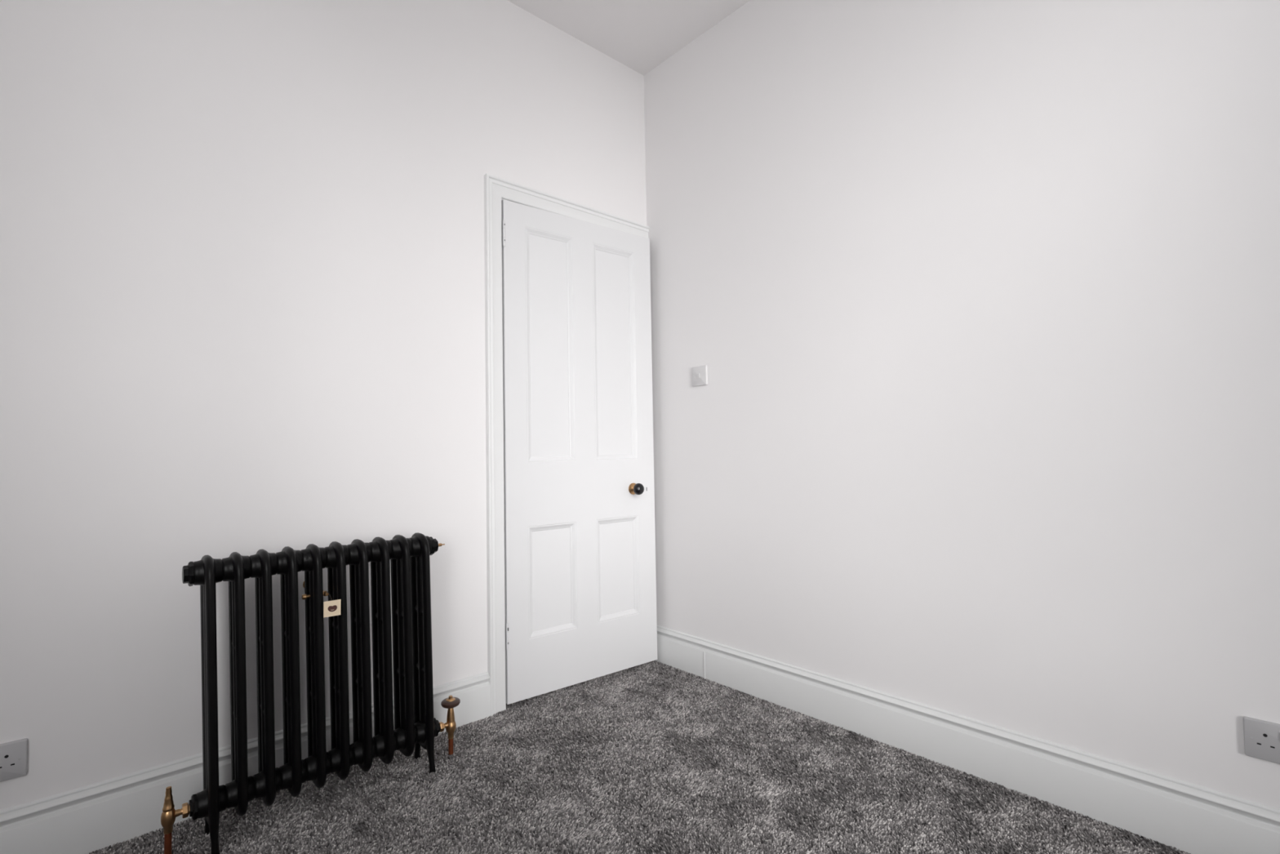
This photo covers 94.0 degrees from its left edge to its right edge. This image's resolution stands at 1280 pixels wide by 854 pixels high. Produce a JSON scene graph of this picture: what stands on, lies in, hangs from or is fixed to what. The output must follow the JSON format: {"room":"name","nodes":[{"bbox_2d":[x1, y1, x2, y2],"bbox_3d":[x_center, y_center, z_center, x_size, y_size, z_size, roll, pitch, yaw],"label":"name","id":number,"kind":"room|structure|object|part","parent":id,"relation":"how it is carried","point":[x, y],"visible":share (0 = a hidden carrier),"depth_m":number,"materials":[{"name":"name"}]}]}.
{"room":"empty room","nodes":[
{"label":"empty room","id":0,"kind":"room"},
{"bbox_2d":[0,0,646,809],"bbox_3d":[-1.062,-0.334,1.980,2.870,2.844,0.120,1,-3,-42],"label":"wall","id":1,"kind":"structure","parent":0,"point":[242,257],"depth_m":1.77,"materials":[{"name":"white paint"}]},
{"bbox_2d":[0,737,27,782],"bbox_3d":[-1.539,0.797,1.397,0.146,0.086,0.012,1,-3,-42],"label":"wall socket","id":2,"kind":"object","parent":1,"relation":"attached to","point":[13,754],"visible":1,"depth_m":1.43,"materials":[{"name":"white plastic"}]},
{"bbox_2d":[0,671,490,853],"bbox_3d":[-1.266,0.996,1.625,1.888,0.165,0.021,1,-3,-42],"label":"baseboard","id":3,"kind":"structure","parent":1,"relation":"attached to","point":[85,820],"depth_m":1.56,"materials":[{"name":"white wood"}]},
{"bbox_2d":[301,581,328,599],"bbox_3d":[-0.989,0.488,1.786,0.066,0.036,0.201,1,-3,-38],"label":"stay","id":4,"kind":"object","parent":1,"relation":"attached to","point":[325,593],"visible":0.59,"depth_m":1.71,"materials":[{"name":"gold metal"}]},
{"bbox_2d":[323,591,341,617],"bbox_3d":[-0.887,0.505,1.704,0.044,0.057,0.067,2,-3,-40],"label":"tag","id":5,"kind":"object","parent":4,"relation":"hanging from","point":[331,608],"visible":1,"depth_m":1.68,"materials":[{"name":"brown paper"}]},
{"bbox_2d":[484,173,649,715],"bbox_3d":[-0.304,0.060,2.626,0.868,2.081,0.144,1,-3,-42],"label":"door frame","id":6,"kind":"structure","parent":1,"relation":"attached to","point":[496,189],"depth_m":2.32,"materials":[{"name":"white paint"}]},
{"bbox_3d":[-0.559,0.052,2.315,0.074,2.081,0.024,1,-3,-42],"label":"architrave leg","id":7,"kind":"part","parent":6,"relation":"part of","materials":[{"name":"white paint"}]},
{"bbox_2d":[501,199,657,704],"bbox_3d":[-0.226,0.085,2.564,0.760,1.980,0.102,1,-3,-38],"label":"door","id":8,"kind":"structure","parent":1,"relation":"in","point":[580,575],"depth_m":2.55,"materials":[{"name":"white paint"}]},
{"bbox_3d":[-0.385,-0.336,2.503,0.187,0.924,0.016,1,-3,-38],"label":"panel","id":9,"kind":"part","parent":8,"relation":"part of","materials":[{"name":"white paint"}]},
{"bbox_3d":[-0.378,-0.337,2.495,0.227,0.964,0.018,1,-3,-38],"label":"panel moulding","id":10,"kind":"part","parent":8,"relation":"part of","materials":[{"name":"white paint"}]},
{"bbox_3d":[-0.368,0.623,2.465,0.187,0.406,0.016,1,-3,-38],"label":"panel","id":11,"kind":"part","parent":8,"relation":"part of","materials":[{"name":"white paint"}]},
{"bbox_3d":[-0.361,0.622,2.456,0.227,0.446,0.018,1,-3,-38],"label":"panel moulding","id":12,"kind":"part","parent":8,"relation":"part of","materials":[{"name":"white paint"}]},
{"bbox_3d":[-0.262,-0.859,2.627,0.562,0.087,0.038,1,-3,-38],"label":"rail","id":13,"kind":"part","parent":8,"relation":"part of","materials":[{"name":"white paint"}]},
{"bbox_3d":[-0.242,0.275,2.582,0.562,0.255,0.038,1,-3,-38],"label":"rail","id":14,"kind":"part","parent":8,"relation":"part of","materials":[{"name":"white paint"}]},
{"bbox_3d":[-0.230,0.961,2.554,0.562,0.228,0.038,1,-3,-38],"label":"rail","id":15,"kind":"part","parent":8,"relation":"part of","materials":[{"name":"white paint"}]},
{"bbox_3d":[-0.124,-0.333,2.710,0.191,0.924,0.016,1,-3,-38],"label":"panel","id":16,"kind":"part","parent":8,"relation":"part of","materials":[{"name":"white paint"}]},
{"bbox_3d":[-0.117,-0.333,2.701,0.231,0.964,0.018,1,-3,-38],"label":"panel moulding","id":17,"kind":"part","parent":8,"relation":"part of","materials":[{"name":"white paint"}]},
{"bbox_3d":[-0.107,0.627,2.672,0.191,0.406,0.016,1,-3,-38],"label":"panel","id":18,"kind":"part","parent":8,"relation":"part of","materials":[{"name":"white paint"}]},
{"bbox_3d":[-0.100,0.626,2.663,0.231,0.446,0.018,1,-3,-38],"label":"panel moulding","id":19,"kind":"part","parent":8,"relation":"part of","materials":[{"name":"white paint"}]},
{"bbox_3d":[-0.006,0.280,2.691,0.053,0.053,0.044,1,-3,-38],"label":"knob","id":20,"kind":"part","parent":8,"relation":"part of","materials":[{"name":"black metal"}]},
{"bbox_2d":[507,0,750,75],"bbox_3d":[-0.016,-1.868,0.940,2.990,0.100,3.190,1,-3,-42],"label":"ceiling","id":21,"kind":"structure","parent":0,"point":[640,35],"depth_m":2.58,"materials":[{"name":"white paint"}]},
{"bbox_2d":[111,694,1175,853],"bbox_3d":[-0.292,1.094,1.185,2.990,0.100,4.170,1,-3,-42],"label":"floor","id":22,"kind":"structure","parent":0,"point":[700,695],"depth_m":1.62,"materials":[{"name":"grey carpet"}]},
{"bbox_2d":[182,532,444,853],"bbox_3d":[-0.900,0.707,1.737,0.693,0.738,0.140,1,-3,-42],"label":"radiator","id":23,"kind":"object","parent":22,"relation":"on","point":[415,726],"visible":1,"depth_m":1.70,"materials":[{"name":"black metal"}]},
{"bbox_2d":[160,786,189,853],"bbox_3d":[-1.159,0.983,1.488,0.056,0.177,0.034,1,-3,-42],"label":"radiator valve","id":24,"kind":"object","parent":23,"relation":"attached to","point":[169,814],"visible":1,"depth_m":1.48,"materials":[{"name":"gold metal"}]},
{"bbox_2d":[440,695,460,755],"bbox_3d":[-0.629,0.985,1.966,0.074,0.193,0.061,1,-3,-42],"label":"radiator valve","id":25,"kind":"object","parent":23,"relation":"attached to","point":[449,703],"visible":0.98,"depth_m":1.96,"materials":[{"name":"gold metal"}]},
{"bbox_2d":[88,660,1190,853],"bbox_3d":[-0.051,1.023,0.920,2.755,0.012,2.763,1,-3,-42],"label":"carpet","id":26,"kind":"structure","parent":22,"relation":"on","point":[629,691],"depth_m":1.70,"materials":[{"name":"grey carpet"}]},
{"bbox_2d":[644,0,1279,808],"bbox_3d":[0.748,-0.357,2.205,0.120,2.844,4.170,1,-3,-42],"label":"wall","id":27,"kind":"structure","parent":0,"point":[979,300],"depth_m":1.79,"materials":[{"name":"white paint"}]},
{"bbox_2d":[692,364,707,386],"bbox_3d":[0.262,-0.226,2.642,0.014,0.087,0.085,1,-3,-42],"label":"light switch","id":28,"kind":"object","parent":27,"relation":"attached to","point":[700,373],"visible":1,"depth_m":2.63,"materials":[{"name":"white plastic"}]},
{"bbox_2d":[655,625,1279,853],"bbox_3d":[1.047,0.960,1.739,0.024,0.165,2.948,1,-3,-42],"label":"baseboard","id":29,"kind":"structure","parent":27,"relation":"attached to","point":[1191,818],"depth_m":1.71,"materials":[{"name":"white wood"}]},
{"bbox_2d":[1243,715,1279,764],"bbox_3d":[1.438,0.707,1.319,0.012,0.086,0.146,1,-3,-42],"label":"wall socket","id":30,"kind":"object","parent":27,"relation":"attached to","point":[1261,737],"visible":1,"depth_m":1.35,"materials":[{"name":"white plastic"}]}
]}

